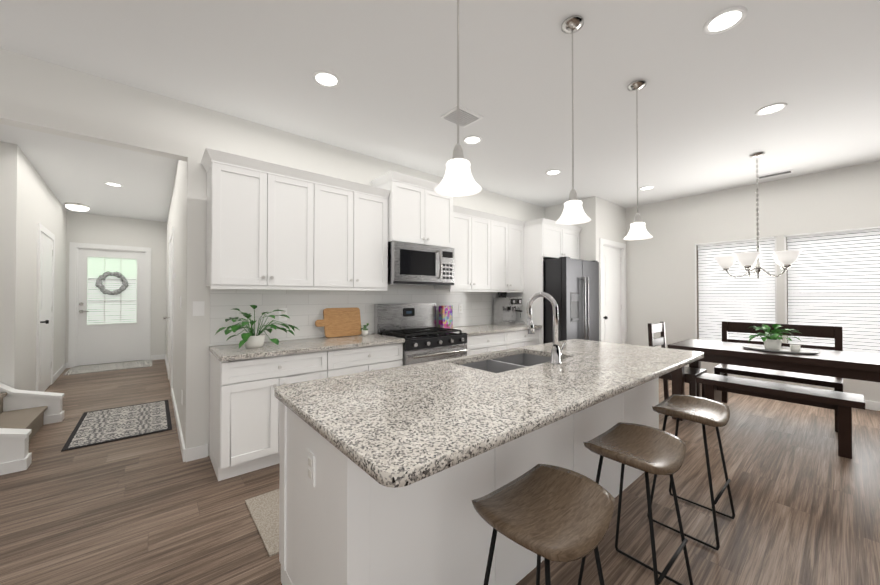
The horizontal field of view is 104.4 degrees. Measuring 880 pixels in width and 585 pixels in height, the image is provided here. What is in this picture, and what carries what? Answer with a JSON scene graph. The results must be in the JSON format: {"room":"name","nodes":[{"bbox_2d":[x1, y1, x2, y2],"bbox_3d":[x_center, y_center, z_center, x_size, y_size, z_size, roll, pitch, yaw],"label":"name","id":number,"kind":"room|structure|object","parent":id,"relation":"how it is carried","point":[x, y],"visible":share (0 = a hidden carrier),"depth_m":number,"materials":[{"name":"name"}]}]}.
{"room":"kitchen","nodes":[
{"label":"kitchen","id":0,"kind":"room"},
{"bbox_2d":[0,48,543,455],"bbox_3d":[-0.943,-0.081,3.809,10.000,2.930,0.120,0,-1,-40],"label":"wall","id":1,"kind":"structure","parent":0,"point":[76,104],"depth_m":3.29,"materials":[{"name":"white paint"}]},
{"bbox_2d":[201,148,316,287],"bbox_3d":[-1.563,-0.570,2.966,0.830,1.031,0.368,0,-1,-40],"label":"upper cabinet","id":2,"kind":"object","parent":1,"relation":"attached to","point":[271,226],"depth_m":2.84,"materials":[{"name":"white paint"}]},
{"bbox_2d":[317,174,392,287],"bbox_3d":[-0.944,-0.564,3.486,0.786,1.031,0.368,0,-1,-40],"label":"upper cabinet","id":3,"kind":"object","parent":1,"relation":"attached to","point":[353,251],"depth_m":3.36,"materials":[{"name":"white paint"}]},
{"bbox_2d":[210,286,506,345],"bbox_3d":[-0.442,0.213,4.143,3.920,0.505,0.007,0,-1,-40],"label":"backsplash","id":4,"kind":"structure","parent":1,"relation":"attached to","point":[303,309],"depth_m":3.42,"materials":[{"name":"tile"}]},
{"bbox_2d":[371,171,432,247],"bbox_3d":[-0.440,-0.900,3.869,0.546,0.720,0.433,0,-1,-40],"label":"upper cabinet","id":5,"kind":"object","parent":1,"relation":"attached to","point":[408,199],"depth_m":3.73,"materials":[{"name":"white paint"}]},
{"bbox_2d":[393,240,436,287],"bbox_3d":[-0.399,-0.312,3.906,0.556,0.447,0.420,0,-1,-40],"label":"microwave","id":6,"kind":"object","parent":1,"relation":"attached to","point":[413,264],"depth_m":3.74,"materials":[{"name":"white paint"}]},
{"bbox_2d":[434,206,548,343],"bbox_3d":[0.724,0.162,4.670,1.518,2.460,0.688,0,-1,-40],"label":"upper cabinet","id":7,"kind":"object","parent":1,"relation":"attached to","point":[499,253],"depth_m":4.88,"materials":[{"name":"white paint"}]},
{"bbox_2d":[0,359,879,584],"bbox_3d":[-0.676,1.421,3.554,10.100,0.080,12.800,0,-1,-40],"label":"floor","id":8,"kind":"structure","parent":0,"point":[152,509],"depth_m":2.15,"materials":[{"name":"brown wood"}]},
{"bbox_2d":[0,383,63,474],"bbox_3d":[-4.579,0.351,2.442,2.379,2.037,1.458,0,-1,-40],"label":"stairs","id":9,"kind":"structure","parent":8,"relation":"on","point":[26,416],"depth_m":3.30,"materials":[{"name":"wood"}]},
{"bbox_2d":[63,360,151,375],"bbox_3d":[-6.192,1.404,6.445,1.150,0.014,0.820,0,-1,-40],"label":"doormat","id":10,"kind":"object","parent":8,"relation":"on","point":[106,367],"visible":1,"depth_m":6.35,"materials":[{"name":"grey fabric"}]},
{"bbox_2d":[61,400,171,451],"bbox_3d":[-3.387,1.377,3.668,0.755,0.010,1.260,0,-1,-40],"label":"rug","id":11,"kind":"object","parent":8,"relation":"on","point":[92,428],"visible":0.96,"depth_m":3.54,"materials":[{"name":"grey fabric"}]},
{"bbox_2d":[245,489,278,556],"bbox_3d":[-0.497,1.365,2.478,1.510,0.010,0.620,0,-1,-40],"label":"kitchen mat","id":12,"kind":"object","parent":8,"relation":"on","point":[263,510],"visible":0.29,"depth_m":2.06,"materials":[{"name":"beige fabric"}]},
{"bbox_2d":[209,352,328,480],"bbox_3d":[-1.450,0.933,2.889,0.773,0.884,0.610,0,-1,-40],"label":"base cabinet","id":13,"kind":"object","parent":8,"relation":"on","point":[244,430],"depth_m":2.57,"materials":[{"name":"white paint"}]},
{"bbox_2d":[209,333,404,363],"bbox_3d":[-1.146,0.475,3.128,1.556,0.035,0.637,0,-1,-40],"label":"countertop","id":14,"kind":"structure","parent":13,"relation":"on","point":[324,344],"depth_m":2.89,"materials":[{"name":"grey stone"}]},
{"bbox_2d":[215,305,298,347],"bbox_3d":[-1.502,0.277,2.839,0.620,0.351,0.529,0,-1,-40],"label":"potted plant","id":15,"kind":"object","parent":14,"relation":"on","point":[250,338],"visible":1,"depth_m":2.80,"materials":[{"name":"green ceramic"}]},
{"bbox_2d":[315,308,361,337],"bbox_3d":[-1.056,0.311,3.559,0.490,0.298,0.077,0,-1,-40],"label":"cutting board","id":16,"kind":"object","parent":14,"relation":"on","point":[338,322],"visible":0.98,"depth_m":3.56,"materials":[{"name":"brown wood"}]},
{"bbox_2d":[360,323,368,335],"bbox_3d":[-0.800,0.396,3.624,0.130,0.130,0.159,0,-1,-40],"label":"plant","id":17,"kind":"object","parent":14,"relation":"on","point":[364,331],"visible":1,"depth_m":3.61,"materials":[{"name":"green plant"}]},
{"bbox_2d":[329,344,402,376],"bbox_3d":[-0.859,0.938,3.386,0.772,0.884,0.610,0,-1,-40],"label":"base cabinet","id":18,"kind":"object","parent":8,"relation":"on","point":[345,361],"depth_m":3.13,"materials":[{"name":"white paint"}]},
{"bbox_2d":[374,303,467,365],"bbox_3d":[-0.198,0.757,3.876,0.854,1.255,0.701,0,-1,-40],"label":"range","id":19,"kind":"object","parent":8,"relation":"on","point":[413,325],"visible":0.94,"depth_m":3.84,"materials":[{"name":"silver metal"}]},
{"bbox_2d":[279,372,668,584],"bbox_3d":[0.563,0.925,2.150,2.715,0.884,0.878,0,-1,-40],"label":"kitchen island","id":20,"kind":"object","parent":8,"relation":"on","point":[337,527],"depth_m":1.35,"materials":[{"name":"painted wood"},{"name":"white plastic"}]},
{"bbox_2d":[274,340,703,495],"bbox_3d":[0.612,0.464,2.092,2.780,0.035,1.050,0,-1,-40],"label":"island countertop","id":21,"kind":"structure","parent":20,"relation":"on","point":[406,425],"depth_m":1.39,"materials":[{"name":"grey stone"}]},
{"bbox_2d":[462,352,545,371],"bbox_3d":[0.495,0.590,2.307,0.864,0.237,0.454,0,-1,-40],"label":"sink","id":22,"kind":"object","parent":21,"relation":"in","point":[516,359],"depth_m":2.53,"materials":[{"name":"grey metal"}]},
{"bbox_2d":[526,292,565,363],"bbox_3d":[0.690,0.223,2.241,0.116,0.450,0.250,0,-1,-40],"label":"faucet","id":23,"kind":"object","parent":21,"relation":"on","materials":[{"name":"silver metal"}]},
{"bbox_2d":[466,332,508,355],"bbox_3d":[0.388,0.948,4.433,0.753,0.884,0.610,0,-1,-40],"label":"base cabinet","id":24,"kind":"object","parent":8,"relation":"on","point":[496,341],"depth_m":4.21,"materials":[{"name":"white paint"}]},
{"bbox_2d":[451,324,540,335],"bbox_3d":[0.687,0.490,4.667,1.510,0.035,0.637,0,-1,-40],"label":"countertop","id":25,"kind":"structure","parent":24,"relation":"on","point":[476,330],"depth_m":4.46,"materials":[{"name":"grey stone"}]},
{"bbox_2d":[439,305,452,328],"bbox_3d":[0.075,0.319,4.412,0.070,0.300,0.200,-1,-1,42],"label":"cereal box","id":26,"kind":"object","parent":25,"relation":"on","point":[445,316],"visible":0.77,"depth_m":4.37,"materials":[{"name":"multicoloured cardboard"}]},
{"bbox_2d":[493,292,524,325],"bbox_3d":[1.056,0.223,5.072,0.330,0.505,0.403,0,-1,-40],"label":"espresso machine","id":27,"kind":"object","parent":25,"relation":"on","point":[504,309],"visible":1,"depth_m":5.03,"materials":[{"name":"silver metal"}]},
{"bbox_2d":[509,328,539,348],"bbox_3d":[0.965,0.953,4.917,0.753,0.884,0.610,0,-1,-40],"label":"base cabinet","id":28,"kind":"object","parent":8,"relation":"on","point":[516,339],"depth_m":4.67,"materials":[{"name":"white paint"}]},
{"bbox_2d":[472,464,614,584],"bbox_3d":[0.338,1.007,1.106,0.450,0.688,0.350,0,-1,-40],"label":"stool","id":29,"kind":"object","parent":8,"relation":"on","point":[548,513],"visible":1,"depth_m":1.07,"materials":[{"name":"brown leather"}]},
{"bbox_2d":[543,257,598,343],"bbox_3d":[1.830,0.454,5.310,0.960,1.890,0.989,0,-1,-40],"label":"refrigerator","id":30,"kind":"object","parent":8,"relation":"on","point":[571,286],"visible":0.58,"depth_m":4.88,"materials":[{"name":"stainless steel"},{"name":"black plastic"}]},
{"bbox_2d":[578,422,692,584],"bbox_3d":[0.884,1.011,1.545,0.450,0.688,0.350,0,-1,-40],"label":"stool","id":31,"kind":"object","parent":8,"relation":"on","point":[647,450],"visible":1,"depth_m":1.53,"materials":[{"name":"brown leather"}]},
{"bbox_2d":[648,322,706,399],"bbox_3d":[2.787,0.876,4.008,0.466,1.020,0.468,0,-1,-40],"label":"head chair","id":32,"kind":"object","parent":8,"relation":"on","point":[691,374],"visible":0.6,"depth_m":4.01,"materials":[{"name":"brown wood"}]},
{"bbox_2d":[647,394,734,550],"bbox_3d":[1.506,1.016,2.048,0.450,0.688,0.350,0,-1,-40],"label":"stool","id":33,"kind":"object","parent":8,"relation":"on","point":[706,411],"visible":0.94,"depth_m":2.02,"materials":[{"name":"brown leather"}]},
{"bbox_2d":[667,339,879,420],"bbox_3d":[3.319,0.975,3.388,0.800,0.810,1.600,0,-1,-40],"label":"dining table","id":34,"kind":"object","parent":8,"relation":"on","point":[851,365],"visible":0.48,"depth_m":3.15,"materials":[{"name":"brown wood"}]},
{"bbox_2d":[742,346,819,353],"bbox_3d":[3.284,0.557,3.310,0.300,0.021,0.540,0,-1,-40],"label":"tray","id":35,"kind":"object","parent":34,"relation":"on","point":[781,350],"visible":0.77,"depth_m":3.26,"materials":[{"name":"grey"}]},
{"bbox_2d":[748,324,800,349],"bbox_3d":[3.269,0.428,3.343,0.391,0.257,0.390,0,-1,-40],"label":"potted plant","id":36,"kind":"object","parent":35,"relation":"on","point":[772,340],"visible":1,"depth_m":3.30,"materials":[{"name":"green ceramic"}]},
{"bbox_2d":[790,344,800,351],"bbox_3d":[3.342,0.524,3.210,0.072,0.062,0.072,0,-1,-40],"label":"cup","id":37,"kind":"object","parent":35,"relation":"on","point":[794,348],"visible":1,"depth_m":3.19,"materials":[{"name":"white ceramic"}]},
{"bbox_2d":[714,321,842,431],"bbox_3d":[3.792,0.875,3.864,0.465,1.020,1.000,0,-1,-40],"label":"bench","id":38,"kind":"object","parent":8,"relation":"on","point":[836,333],"visible":0.75,"depth_m":3.81,"materials":[{"name":"brown wood"}]},
{"bbox_2d":[696,373,864,458],"bbox_3d":[3.175,1.133,3.262,0.350,0.490,1.115,0,-1,-40],"label":"bench","id":39,"kind":"object","parent":8,"relation":"on","point":[843,403],"visible":0.92,"depth_m":3.08,"materials":[{"name":"brown wood"}]},
{"bbox_2d":[0,0,879,221],"bbox_3d":[-0.676,-1.588,3.585,10.100,0.080,12.800,0,-1,-40],"label":"ceiling","id":40,"kind":"structure","parent":0,"point":[703,97],"depth_m":2.53,"materials":[{"name":"white paint"}]},
{"bbox_2d":[65,202,89,211],"bbox_3d":[-6.293,-1.472,5.918,0.298,0.104,0.298,0,-1,5],"label":"recessed light","id":41,"kind":"object","parent":40,"relation":"in","point":[72,206],"depth_m":5.84,"materials":[{"name":"white paint"}]},
{"bbox_2d":[104,182,122,186],"bbox_3d":[-4.627,-1.531,4.837,0.195,0.008,0.195,-1,-1,44],"label":"recessed light","id":42,"kind":"object","parent":40,"relation":"in","point":[107,183],"depth_m":4.84,"materials":[{"name":"white paint"}]},
{"bbox_2d":[312,70,339,87],"bbox_3d":[-0.828,-1.555,2.490,0.195,0.008,0.195,0,-1,26],"label":"recessed light","id":43,"kind":"object","parent":40,"relation":"in","point":[324,78],"depth_m":2.48,"materials":[{"name":"white paint"}]},
{"bbox_2d":[434,0,481,196],"bbox_3d":[0.074,-0.994,1.395,0.194,1.151,0.194,0,-1,-40],"label":"pendant light","id":44,"kind":"object","parent":40,"relation":"hanging from","point":[458,180],"visible":1,"depth_m":1.39,"materials":[{"name":"white glass"}]},
{"bbox_2d":[441,105,483,127],"bbox_3d":[0.196,-1.547,3.011,0.300,0.013,0.240,0,-1,-40],"label":"ceiling vent","id":45,"kind":"object","parent":40,"relation":"in","point":[467,117],"depth_m":3.00,"materials":[{"name":"white metal"}]},
{"bbox_2d":[463,135,481,144],"bbox_3d":[0.328,-1.545,3.461,0.195,0.008,0.195,0,-1,26],"label":"recessed light","id":46,"kind":"object","parent":40,"relation":"in","point":[473,139],"depth_m":3.45,"materials":[{"name":"white paint"}]},
{"bbox_2d":[545,169,560,174],"bbox_3d":[1.450,-1.536,4.364,0.195,0.008,0.195,0,-1,14],"label":"recessed light","id":47,"kind":"object","parent":40,"relation":"in","point":[555,171],"depth_m":4.37,"materials":[{"name":"white paint"}]},
{"bbox_2d":[556,15,590,224],"bbox_3d":[0.771,-0.988,1.980,0.194,1.151,0.194,0,-1,-40],"label":"pendant light","id":48,"kind":"object","parent":40,"relation":"hanging from","point":[573,212],"visible":1,"depth_m":1.97,"materials":[{"name":"white glass"}]},
{"bbox_2d":[624,80,652,239],"bbox_3d":[1.477,-0.982,2.553,0.194,1.151,0.194,0,-1,-40],"label":"pendant light","id":49,"kind":"object","parent":40,"relation":"hanging from","point":[637,230],"visible":1,"depth_m":2.54,"materials":[{"name":"white glass"}]},
{"bbox_2d":[639,186,653,189],"bbox_3d":[3.031,-1.529,5.000,0.195,0.008,0.195,-1,-1,41],"label":"recessed light","id":50,"kind":"object","parent":40,"relation":"in","point":[645,187],"depth_m":5.01,"materials":[{"name":"white paint"}]},
{"bbox_2d":[703,6,746,34],"bbox_3d":[1.638,-1.560,1.963,0.195,0.008,0.195,-1,-1,44],"label":"recessed light","id":51,"kind":"object","parent":40,"relation":"in","point":[725,20],"depth_m":1.96,"materials":[{"name":"white paint"}]},
{"bbox_2d":[715,152,801,277],"bbox_3d":[3.520,-0.851,3.803,0.725,1.389,0.719,0,-1,-40],"label":"chandelier","id":52,"kind":"object","parent":40,"relation":"hanging from","point":[784,260],"visible":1,"depth_m":3.76,"materials":[{"name":"white glass"}]},
{"bbox_2d":[755,103,786,115],"bbox_3d":[2.805,-1.551,2.891,0.195,0.008,0.195,-1,-1,44],"label":"recessed light","id":53,"kind":"object","parent":40,"relation":"in","point":[773,108],"depth_m":2.89,"materials":[{"name":"white paint"}]},
{"bbox_2d":[758,169,793,178],"bbox_3d":[4.352,-1.534,4.438,0.120,0.010,0.340,0,-1,-40],"label":"ceiling vent","id":54,"kind":"object","parent":40,"relation":"in","point":[788,171],"depth_m":4.42,"materials":[{"name":"white metal"}]},
{"bbox_2d":[544,198,587,260],"bbox_3d":[2.194,-0.060,5.850,0.150,2.930,0.780,0,-1,-40],"label":"wall","id":55,"kind":"structure","parent":0,"point":[554,212],"depth_m":5.59,"materials":[{"name":"white paint"}]},
{"bbox_2d":[549,220,581,259],"bbox_3d":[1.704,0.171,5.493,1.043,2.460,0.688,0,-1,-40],"label":"upper cabinet","id":56,"kind":"object","parent":55,"relation":"attached to","point":[563,239],"depth_m":5.29,"materials":[{"name":"white paint"}]},
{"bbox_2d":[588,196,627,343],"bbox_3d":[2.869,-0.061,5.816,1.140,2.930,0.120,0,-1,-40],"label":"wall","id":57,"kind":"structure","parent":0,"point":[609,221],"depth_m":5.63,"materials":[{"name":"white paint"}]},
{"bbox_2d":[628,161,879,401],"bbox_3d":[5.256,-0.079,4.047,0.200,2.930,5.900,0,-1,-40],"label":"wall","id":58,"kind":"structure","parent":0,"point":[661,267],"depth_m":5.10,"materials":[{"name":"white paint"}]},
{"bbox_2d":[36,223,879,461],"bbox_3d":[-0.612,0.204,3.568,9.800,2.355,12.720,0,-1,-40],"label":"trim","id":59,"kind":"structure","parent":58,"relation":"attached to","point":[109,304],"depth_m":6.42,"materials":[{"name":"white paint"}]},
{"bbox_2d":[698,229,879,353],"bbox_3d":[4.705,0.021,4.696,0.057,1.543,1.871,0,-1,-40],"label":"window blinds","id":60,"kind":"object","parent":58,"relation":"attached to","point":[834,279],"visible":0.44,"depth_m":4.50,"materials":[{"name":"white plastic"}]}
]}

